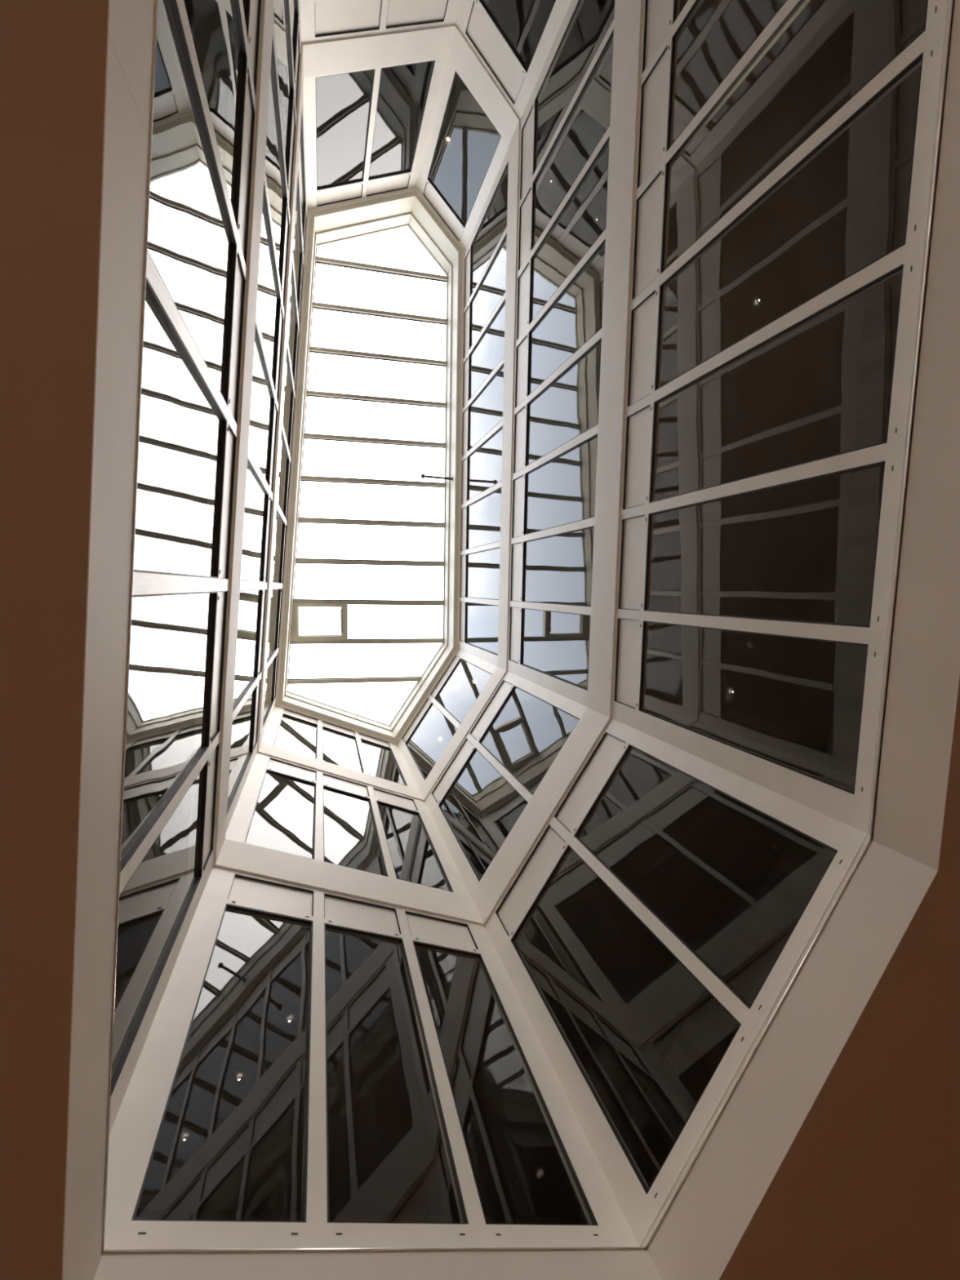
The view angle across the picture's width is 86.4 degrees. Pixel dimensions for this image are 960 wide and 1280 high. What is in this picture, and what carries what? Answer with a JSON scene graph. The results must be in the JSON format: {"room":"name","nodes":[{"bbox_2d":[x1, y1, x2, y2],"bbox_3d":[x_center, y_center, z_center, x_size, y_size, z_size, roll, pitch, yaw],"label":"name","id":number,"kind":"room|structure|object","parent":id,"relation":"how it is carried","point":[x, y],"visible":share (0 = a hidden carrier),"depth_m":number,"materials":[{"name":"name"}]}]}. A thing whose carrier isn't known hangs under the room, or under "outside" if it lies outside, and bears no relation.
{"room":"building atrium","nodes":[
{"label":"building atrium","id":0,"kind":"room"},
{"bbox_2d":[62,0,307,1279],"bbox_3d":[-2.512,-3.149,5.966,0.382,10.114,10.516,4,-86,-18],"label":"wall","id":1,"kind":"structure","parent":0,"point":[125,262],"depth_m":1.71,"materials":[{"name":"beige paint"}]},
{"bbox_2d":[111,743,218,1095],"bbox_3d":[-2.001,1.551,3.301,0.060,2.786,1.000,4,-86,-18],"label":"window","id":2,"kind":"structure","parent":1,"relation":"in","point":[213,762],"depth_m":4.15,"materials":[{"name":"clear glass"}]},
{"bbox_2d":[120,591,227,871],"bbox_3d":[-1.886,0.330,3.210,0.060,2.786,1.260,4,-86,-18],"label":"window","id":3,"kind":"structure","parent":1,"relation":"in","point":[222,597],"depth_m":4.10,"materials":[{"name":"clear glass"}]},
{"bbox_2d":[133,278,236,579],"bbox_3d":[-1.760,-1.001,3.111,0.060,2.786,1.220,4,-86,-18],"label":"window","id":4,"kind":"structure","parent":1,"relation":"in","point":[224,571],"depth_m":3.99,"materials":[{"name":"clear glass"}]},
{"bbox_2d":[146,0,245,423],"bbox_3d":[-1.638,-2.296,3.014,0.060,2.786,1.190,4,-86,-18],"label":"window","id":5,"kind":"structure","parent":1,"relation":"in","point":[233,401],"depth_m":3.87,"materials":[{"name":"clear glass"}]},
{"bbox_2d":[185,0,254,266],"bbox_3d":[-1.517,-3.587,2.917,0.060,2.786,1.210,4,-86,-18],"label":"window","id":6,"kind":"structure","parent":1,"relation":"in","point":[249,125],"depth_m":4.02,"materials":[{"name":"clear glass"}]},
{"bbox_2d":[226,678,261,813],"bbox_3d":[-3.004,1.215,6.526,0.060,2.800,1.000,4,-86,-18],"label":"window","id":7,"kind":"structure","parent":1,"relation":"in","point":[243,725],"depth_m":6.40,"materials":[{"name":"clear glass"}]},
{"bbox_2d":[232,589,266,711],"bbox_3d":[-2.889,-0.006,6.434,0.060,2.800,1.260,4,-86,-18],"label":"window","id":8,"kind":"structure","parent":1,"relation":"in","point":[247,672],"depth_m":6.46,"materials":[{"name":"clear glass"}]},
{"bbox_2d":[244,0,261,94],"bbox_3d":[-1.395,-4.883,2.820,0.060,2.786,1.200,4,-86,-18],"label":"window","id":9,"kind":"structure","parent":1,"relation":"in","point":[255,8],"depth_m":4.07,"materials":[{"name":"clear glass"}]},
{"bbox_2d":[240,457,271,582],"bbox_3d":[-2.763,-1.337,6.335,0.060,2.800,1.220,4,-86,-18],"label":"window","id":10,"kind":"structure","parent":1,"relation":"in","point":[258,500],"depth_m":6.36,"materials":[{"name":"clear glass"}]},
{"bbox_2d":[249,323,277,493],"bbox_3d":[-2.641,-2.632,6.238,0.060,2.800,1.190,4,-86,-18],"label":"window","id":11,"kind":"structure","parent":1,"relation":"in","point":[262,404],"depth_m":6.10,"materials":[{"name":"clear glass"}]},
{"bbox_2d":[256,180,283,403],"bbox_3d":[-2.519,-3.923,6.141,0.060,2.800,1.210,4,-86,-18],"label":"window","id":12,"kind":"structure","parent":1,"relation":"in","point":[268,299],"depth_m":5.99,"materials":[{"name":"clear glass"}]},
{"bbox_2d":[262,652,278,726],"bbox_3d":[-4.004,0.880,9.741,0.060,2.785,1.000,4,-86,-18],"label":"window","id":13,"kind":"structure","parent":1,"relation":"in","point":[269,695],"depth_m":9.91,"materials":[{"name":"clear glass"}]},
{"bbox_2d":[266,588,282,662],"bbox_3d":[-3.889,-0.341,9.650,0.060,2.785,1.260,4,-86,-18],"label":"window","id":14,"kind":"structure","parent":1,"relation":"in","point":[275,606],"depth_m":9.82,"materials":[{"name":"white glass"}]},
{"bbox_2d":[264,36,289,308],"bbox_3d":[-2.397,-5.218,6.044,0.060,2.800,1.200,4,-86,-18],"label":"window","id":15,"kind":"structure","parent":1,"relation":"in","point":[274,161],"depth_m":5.87,"materials":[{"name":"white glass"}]},
{"bbox_2d":[271,509,286,583],"bbox_3d":[-3.764,-1.671,9.550,0.060,2.785,1.220,4,-86,-18],"label":"window","id":16,"kind":"structure","parent":1,"relation":"in","point":[280,531],"depth_m":9.72,"materials":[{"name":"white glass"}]},
{"bbox_2d":[277,429,290,520],"bbox_3d":[-3.641,-2.967,9.454,0.060,2.785,1.190,4,-86,-18],"label":"window","id":17,"kind":"structure","parent":1,"relation":"in","point":[284,468],"depth_m":9.61,"materials":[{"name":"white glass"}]},
{"bbox_2d":[273,0,295,213],"bbox_3d":[-2.274,-6.529,5.946,0.060,2.800,1.240,4,-86,-18],"label":"window","id":18,"kind":"structure","parent":1,"relation":"in","point":[282,12],"depth_m":6.10,"materials":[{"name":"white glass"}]},
{"bbox_2d":[282,346,294,458],"bbox_3d":[-3.520,-4.258,9.357,0.060,2.785,1.210,4,-86,-18],"label":"window","id":19,"kind":"structure","parent":1,"relation":"in","point":[288,404],"depth_m":9.50,"materials":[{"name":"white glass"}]},
{"bbox_2d":[287,262,298,393],"bbox_3d":[-3.397,-5.553,9.260,0.060,2.785,1.200,4,-86,-18],"label":"window","id":20,"kind":"structure","parent":1,"relation":"in","point":[293,329],"depth_m":9.39,"materials":[{"name":"white metal"}]},
{"bbox_2d":[290,0,300,108],"bbox_3d":[-2.167,-7.656,5.862,0.060,2.800,0.830,4,-86,-18],"label":"window","id":21,"kind":"structure","parent":1,"relation":"in","point":[294,3],"depth_m":6.67,"materials":[{"name":"white metal"}]},
{"bbox_2d":[293,173,303,326],"bbox_3d":[-3.274,-6.864,9.162,0.060,2.785,1.240,4,-86,-18],"label":"window","id":22,"kind":"structure","parent":1,"relation":"in","point":[297,246],"depth_m":9.28,"materials":[{"name":"white metal"}]},
{"bbox_2d":[298,113,306,257],"bbox_3d":[-3.168,-7.991,9.078,0.060,2.785,0.830,4,-86,-18],"label":"window","id":23,"kind":"structure","parent":1,"relation":"in","point":[301,157],"depth_m":9.16,"materials":[{"name":"white metal"}]},
{"bbox_2d":[93,705,661,1279],"bbox_3d":[-1.714,2.465,6.799,3.191,10.114,0.382,23,-91,-18],"label":"wall","id":24,"kind":"structure","parent":0,"point":[168,1250],"depth_m":2.84,"materials":[{"name":"beige paint"}]},
{"bbox_2d":[131,874,313,1235],"bbox_3d":[-1.543,2.466,3.539,0.748,2.786,0.060,23,-91,-18],"label":"window","id":25,"kind":"structure","parent":24,"relation":"in","point":[291,899],"depth_m":4.46,"materials":[{"name":"white metal"}]},
{"bbox_2d":[244,757,316,859],"bbox_3d":[-2.546,2.131,6.763,0.748,2.800,0.060,23,-91,-18],"label":"window","id":26,"kind":"structure","parent":24,"relation":"in","point":[280,766],"depth_m":7.78,"materials":[{"name":"white metal"}]},
{"bbox_2d":[273,708,317,758],"bbox_3d":[-3.546,1.796,9.979,0.748,2.785,0.060,23,-91,-18],"label":"window","id":27,"kind":"structure","parent":24,"relation":"in","point":[286,711],"depth_m":11.05,"materials":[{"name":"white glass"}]},
{"bbox_2d":[322,720,364,773],"bbox_3d":[-2.798,2.107,10.244,0.757,2.785,0.060,23,-91,-18],"label":"window","id":28,"kind":"structure","parent":24,"relation":"in","point":[324,723],"depth_m":11.28,"materials":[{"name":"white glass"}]},
{"bbox_2d":[322,773,387,876],"bbox_3d":[-1.798,2.442,7.029,0.757,2.800,0.060,23,-91,-18],"label":"window","id":29,"kind":"structure","parent":24,"relation":"in","point":[328,780],"depth_m":8.03,"materials":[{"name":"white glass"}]},
{"bbox_2d":[359,733,407,786],"bbox_3d":[-2.055,2.416,10.508,0.735,2.785,0.060,23,-91,-18],"label":"window","id":30,"kind":"structure","parent":24,"relation":"in","point":[362,735],"depth_m":11.53,"materials":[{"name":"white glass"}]},
{"bbox_2d":[324,893,468,1235],"bbox_3d":[-0.795,2.777,3.804,0.757,2.786,0.060,23,-91,-18],"label":"window","id":31,"kind":"structure","parent":24,"relation":"in","point":[346,910],"depth_m":4.71,"materials":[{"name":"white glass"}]},
{"bbox_2d":[373,787,453,892],"bbox_3d":[-1.055,2.751,7.292,0.735,2.800,0.060,23,-91,-18],"label":"window","id":32,"kind":"structure","parent":24,"relation":"in","point":[380,794],"depth_m":8.28,"materials":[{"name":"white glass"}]},
{"bbox_2d":[404,911,598,1235],"bbox_3d":[-0.052,3.086,4.068,0.735,2.786,0.060,23,-91,-18],"label":"window","id":33,"kind":"structure","parent":24,"relation":"in","point":[425,927],"depth_m":4.94,"materials":[{"name":"white metal"}]},
{"bbox_2d":[299,0,461,209],"bbox_3d":[-0.944,-8.738,5.872,2.681,10.114,0.382,-24,-78,-14],"label":"wall","id":34,"kind":"structure","parent":0,"point":[383,47],"depth_m":7.83,"materials":[{"name":"beige paint"}]},
{"bbox_2d":[315,68,375,206],"bbox_3d":[-2.487,-8.893,9.195,0.968,2.785,0.060,-24,-78,-14],"label":"window","id":35,"kind":"structure","parent":34,"relation":"in","point":[326,197],"depth_m":10.27,"materials":[{"name":"white metal"}]},
{"bbox_2d":[315,0,382,37],"bbox_3d":[-1.487,-8.558,5.979,0.968,2.800,0.060,-24,-78,-14],"label":"window","id":36,"kind":"structure","parent":34,"relation":"in","point":[332,17],"depth_m":7.12,"materials":[{"name":"white metal"}]},
{"bbox_2d":[366,60,435,196],"bbox_3d":[-1.553,-9.310,9.443,0.937,2.785,0.060,-24,-78,-14],"label":"window","id":37,"kind":"structure","parent":34,"relation":"in","point":[375,188],"depth_m":10.50,"materials":[{"name":"white metal"}]},
{"bbox_2d":[386,0,448,28],"bbox_3d":[-0.553,-8.975,6.227,0.937,2.800,0.060,-24,-78,-14],"label":"window","id":38,"kind":"structure","parent":34,"relation":"in","point":[401,13],"depth_m":7.41,"materials":[{"name":"white metal"}]},
{"bbox_2d":[274,61,507,785],"bbox_3d":[-2.586,-3.530,11.541,11.277,0.440,20.612,-1,-84,-17],"label":"window glass","id":39,"kind":"structure","parent":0,"point":[460,167],"depth_m":11.55,"materials":[{"name":"clear glass"}]},
{"bbox_2d":[275,187,464,744],"bbox_3d":[-2.545,-3.650,11.718,4.291,0.936,12.411,-1,-84,-17],"label":"skylight","id":40,"kind":"object","parent":39,"relation":"attached to","point":[348,220],"visible":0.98,"depth_m":11.79,"materials":[{"name":"beige paint"}]},
{"bbox_2d":[289,603,347,640],"bbox_3d":[-3.807,-0.429,12.072,1.320,0.156,0.880,-1,-84,-17],"label":"roof vent","id":41,"kind":"object","parent":40,"relation":"attached to","point":[294,636],"depth_m":12.02,"materials":[{"name":"beige paint"}]},
{"bbox_2d":[420,473,453,481],"bbox_3d":[-1.010,-3.802,11.972,0.754,0.119,0.121,-1,-84,-17],"label":"rod","id":42,"kind":"object","parent":40,"relation":"attached to","point":[423,476],"visible":1,"depth_m":11.94,"materials":[{"name":"metal"}]},
{"bbox_2d":[437,736,442,741],"bbox_3d":[-0.964,2.399,12.400,0.122,0.020,0.122,-1,-84,-17],"label":"recessed light","id":43,"kind":"object","parent":39,"relation":"attached to","point":[440,738],"visible":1,"depth_m":12.39,"materials":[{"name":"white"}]},
{"bbox_2d":[444,136,450,142],"bbox_3d":[-0.694,-10.865,11.103,0.122,0.020,0.122,-1,-84,-17],"label":"recessed light","id":44,"kind":"object","parent":39,"relation":"attached to","point":[447,139],"visible":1,"depth_m":11.10,"materials":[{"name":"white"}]},
{"bbox_2d":[471,679,476,684],"bbox_3d":[-0.137,1.016,12.514,0.122,0.020,0.122,-1,-84,-17],"label":"recessed light","id":45,"kind":"object","parent":39,"relation":"attached to","point":[473,681],"visible":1,"depth_m":12.51,"materials":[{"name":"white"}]},
{"bbox_2d":[233,0,614,890],"bbox_3d":[-1.581,-3.193,8.311,11.277,0.440,20.612,-1,-84,-17],"label":"window glass","id":46,"kind":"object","parent":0,"point":[482,808],"depth_m":8.87,"materials":[{"name":"clear glass"}]},
{"bbox_2d":[0,0,959,1279],"bbox_3d":[0.690,-2.186,1.911,15.500,0.324,22.000,-1,-84,-17],"label":"ceiling","id":47,"kind":"structure","parent":0,"point":[867,1187],"depth_m":1.43,"materials":[{"name":"brown paint"}]},
{"bbox_2d":[416,0,571,249],"bbox_3d":[0.638,-8.715,6.366,1.734,10.114,0.382,45,-98,-16],"label":"wall","id":48,"kind":"structure","parent":0,"point":[463,58],"depth_m":8.20,"materials":[{"name":"beige paint"}]},
{"bbox_2d":[422,71,501,241],"bbox_3d":[-0.414,-9.061,9.823,1.125,2.785,0.060,45,-98,-16],"label":"window","id":49,"kind":"structure","parent":48,"relation":"in","point":[432,197],"depth_m":10.89,"materials":[{"name":"white metal"}]},
{"bbox_2d":[465,0,555,104],"bbox_3d":[0.587,-8.726,6.607,1.125,2.800,0.060,45,-98,-16],"label":"window","id":50,"kind":"structure","parent":48,"relation":"in","point":[483,37],"depth_m":7.70,"materials":[{"name":"white metal"}]},
{"bbox_2d":[112,0,892,1217],"bbox_3d":[-0.575,-2.856,5.075,11.277,0.450,20.612,-1,-84,-17],"label":"window glass","id":51,"kind":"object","parent":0,"point":[699,857],"depth_m":5.79,"materials":[{"name":"clear glass"}]},
{"bbox_2d":[134,0,927,1224],"bbox_3d":[-0.056,-2.683,3.408,11.277,3.060,20.612,-1,-84,-17],"label":"wall","id":52,"kind":"structure","parent":0,"point":[669,1100],"depth_m":6.33,"materials":[{"name":"glass"}]},
{"bbox_2d":[397,648,937,1279],"bbox_3d":[0.252,1.900,7.352,0.382,10.114,2.916,34,-95,-18],"label":"wall","id":53,"kind":"structure","parent":0,"point":[709,1188],"depth_m":2.96,"materials":[{"name":"beige paint"}]},
{"bbox_2d":[402,697,457,780],"bbox_3d":[-1.105,1.992,10.759,0.060,2.785,1.111,34,-95,-18],"label":"window","id":54,"kind":"structure","parent":53,"relation":"in","point":[428,701],"depth_m":11.85,"materials":[{"name":"white metal"}]},
{"bbox_2d":[430,655,492,724],"bbox_3d":[-0.453,0.980,10.857,0.060,2.785,1.104,34,-95,-18],"label":"window","id":55,"kind":"structure","parent":53,"relation":"in","point":[455,659],"depth_m":11.96,"materials":[{"name":"white metal"}]},
{"bbox_2d":[431,737,528,881],"bbox_3d":[-0.105,2.326,7.543,0.060,2.800,1.111,34,-95,-18],"label":"window","id":56,"kind":"structure","parent":53,"relation":"in","point":[446,780],"depth_m":8.58,"materials":[{"name":"white metal"}]},
{"bbox_2d":[469,680,579,795],"bbox_3d":[0.548,1.315,7.641,0.060,2.800,1.104,34,-95,-18],"label":"window","id":57,"kind":"structure","parent":53,"relation":"in","point":[504,686],"depth_m":8.69,"materials":[{"name":"white metal"}]},
{"bbox_2d":[495,824,744,1198],"bbox_3d":[0.898,2.662,4.319,0.060,2.786,1.111,34,-95,-18],"label":"window","id":58,"kind":"structure","parent":53,"relation":"in","point":[548,846],"depth_m":5.33,"materials":[{"name":"white metal"}]},
{"bbox_2d":[554,732,842,1009],"bbox_3d":[1.550,1.651,4.417,0.060,2.786,1.104,34,-95,-18],"label":"window","id":59,"kind":"structure","parent":53,"relation":"in","point":[608,748],"depth_m":5.44,"materials":[{"name":"white metal"}]},
{"bbox_2d":[458,0,959,871],"bbox_3d":[1.090,-3.740,7.025,0.381,10.114,9.091,-1,-84,-17],"label":"wall","id":60,"kind":"structure","parent":0,"point":[912,680],"depth_m":3.32,"materials":[{"name":"beige paint"}]},
{"bbox_2d":[459,601,497,655],"bbox_3d":[-0.046,-0.310,10.849,0.060,2.785,0.940,-1,-84,-17],"label":"window","id":61,"kind":"structure","parent":60,"relation":"in","point":[462,603],"depth_m":11.95,"materials":[{"name":"white metal"}]},
{"bbox_2d":[460,546,499,599],"bbox_3d":[-0.027,-1.363,10.745,0.060,2.785,0.975,-1,-84,-17],"label":"window","id":62,"kind":"structure","parent":60,"relation":"in","point":[463,557],"depth_m":11.85,"materials":[{"name":"white metal"}]},
{"bbox_2d":[461,487,501,551],"bbox_3d":[-0.007,-2.432,10.640,0.060,2.785,0.975,-1,-84,-17],"label":"window","id":63,"kind":"structure","parent":60,"relation":"in","point":[463,510],"depth_m":11.72,"materials":[{"name":"white metal"}]},
{"bbox_2d":[461,425,502,504],"bbox_3d":[0.012,-3.502,10.534,0.060,2.785,0.975,-1,-84,-17],"label":"window","id":64,"kind":"structure","parent":60,"relation":"in","point":[464,462],"depth_m":11.60,"materials":[{"name":"white metal"}]},
{"bbox_2d":[462,363,503,456],"bbox_3d":[0.032,-4.572,10.429,0.060,2.785,0.975,-1,-84,-17],"label":"window","id":65,"kind":"structure","parent":60,"relation":"in","point":[464,413],"depth_m":11.49,"materials":[{"name":"white metal"}]},
{"bbox_2d":[462,298,505,408],"bbox_3d":[0.051,-5.641,10.323,0.060,2.785,0.975,-1,-84,-17],"label":"window","id":66,"kind":"structure","parent":60,"relation":"in","point":[465,364],"depth_m":11.37,"materials":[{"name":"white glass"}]},
{"bbox_2d":[463,232,506,358],"bbox_3d":[0.070,-6.711,10.218,0.060,2.785,0.975,-1,-84,-17],"label":"window","id":67,"kind":"structure","parent":60,"relation":"in","point":[466,313],"depth_m":11.25,"materials":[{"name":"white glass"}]},
{"bbox_2d":[464,160,508,307],"bbox_3d":[0.091,-7.818,10.109,0.060,2.785,1.050,-1,-84,-17],"label":"window","id":68,"kind":"structure","parent":60,"relation":"in","point":[467,258],"depth_m":11.03,"materials":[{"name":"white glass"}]},
{"bbox_2d":[509,606,591,690],"bbox_3d":[0.955,0.025,7.633,0.060,2.800,0.940,-1,-84,-17],"label":"window","id":69,"kind":"structure","parent":60,"relation":"in","point":[515,613],"depth_m":8.67,"materials":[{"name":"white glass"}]},
{"bbox_2d":[510,525,594,606],"bbox_3d":[0.974,-1.028,7.529,0.060,2.800,0.975,-1,-84,-17],"label":"window","id":70,"kind":"structure","parent":60,"relation":"in","point":[516,548],"depth_m":8.57,"materials":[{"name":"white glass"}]},
{"bbox_2d":[511,433,597,537],"bbox_3d":[0.993,-2.097,7.424,0.060,2.800,0.975,-1,-84,-17],"label":"window","id":71,"kind":"structure","parent":60,"relation":"in","point":[517,493],"depth_m":8.45,"materials":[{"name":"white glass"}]},
{"bbox_2d":[513,337,601,473],"bbox_3d":[1.012,-3.167,7.318,0.060,2.800,0.975,-1,-84,-17],"label":"window","id":72,"kind":"structure","parent":60,"relation":"in","point":[519,424],"depth_m":8.33,"materials":[{"name":"white metal"}]},
{"bbox_2d":[515,238,605,407],"bbox_3d":[1.032,-4.237,7.213,0.060,2.800,0.975,-1,-84,-17],"label":"window","id":73,"kind":"structure","parent":60,"relation":"in","point":[521,356],"depth_m":8.21,"materials":[{"name":"white metal"}]},
{"bbox_2d":[516,135,609,340],"bbox_3d":[1.051,-5.306,7.108,0.060,2.800,0.975,-1,-84,-17],"label":"window","id":74,"kind":"structure","parent":60,"relation":"in","point":[522,287],"depth_m":8.09,"materials":[{"name":"white metal"}]},
{"bbox_2d":[518,29,613,271],"bbox_3d":[1.071,-6.376,7.002,0.060,2.800,0.975,-1,-84,-17],"label":"window","id":75,"kind":"structure","parent":60,"relation":"in","point":[524,220],"depth_m":7.96,"materials":[{"name":"white metal"}]},
{"bbox_2d":[520,0,614,199],"bbox_3d":[1.091,-7.483,6.893,0.060,2.800,1.050,-1,-84,-17],"label":"window","id":76,"kind":"structure","parent":60,"relation":"in","point":[526,131],"depth_m":7.92,"materials":[{"name":"white metal"}]},
{"bbox_2d":[642,0,688,72],"bbox_3d":[2.074,-6.040,3.778,0.060,2.786,0.975,-1,-84,-17],"label":"window","id":77,"kind":"structure","parent":60,"relation":"in","point":[656,11],"depth_m":4.97,"materials":[{"name":"white metal"}]},
{"bbox_2d":[636,0,786,189],"bbox_3d":[2.054,-4.971,3.884,0.060,2.786,0.975,-1,-84,-17],"label":"window","id":78,"kind":"structure","parent":60,"relation":"in","point":[653,96],"depth_m":4.98,"materials":[{"name":"white metal"}]},
{"bbox_2d":[614,617,875,794],"bbox_3d":[1.957,0.360,4.409,0.060,2.786,0.940,-1,-84,-17],"label":"window","id":79,"kind":"structure","parent":60,"relation":"in","point":[628,630],"depth_m":5.42,"materials":[{"name":"white metal"}]},
{"bbox_2d":[618,460,893,627],"bbox_3d":[1.976,-0.692,4.305,0.060,2.786,0.975,-1,-84,-17],"label":"window","id":80,"kind":"structure","parent":60,"relation":"in","point":[633,532],"depth_m":5.32,"materials":[{"name":"white metal"}]},
{"bbox_2d":[622,263,912,510],"bbox_3d":[1.996,-1.762,4.200,0.060,2.786,0.975,-1,-84,-17],"label":"window","id":81,"kind":"structure","parent":60,"relation":"in","point":[637,424],"depth_m":5.19,"materials":[{"name":"white metal"}]},
{"bbox_2d":[627,49,933,406],"bbox_3d":[2.015,-2.831,4.094,0.060,2.786,0.975,-1,-84,-17],"label":"window","id":82,"kind":"structure","parent":60,"relation":"in","point":[642,317],"depth_m":5.03,"materials":[{"name":"white metal"}]},
{"bbox_2d":[631,0,937,300],"bbox_3d":[2.035,-3.901,3.989,0.060,2.786,0.975,-1,-84,-17],"label":"window","id":83,"kind":"structure","parent":60,"relation":"in","point":[647,209],"depth_m":5.01,"materials":[{"name":"white metal"}]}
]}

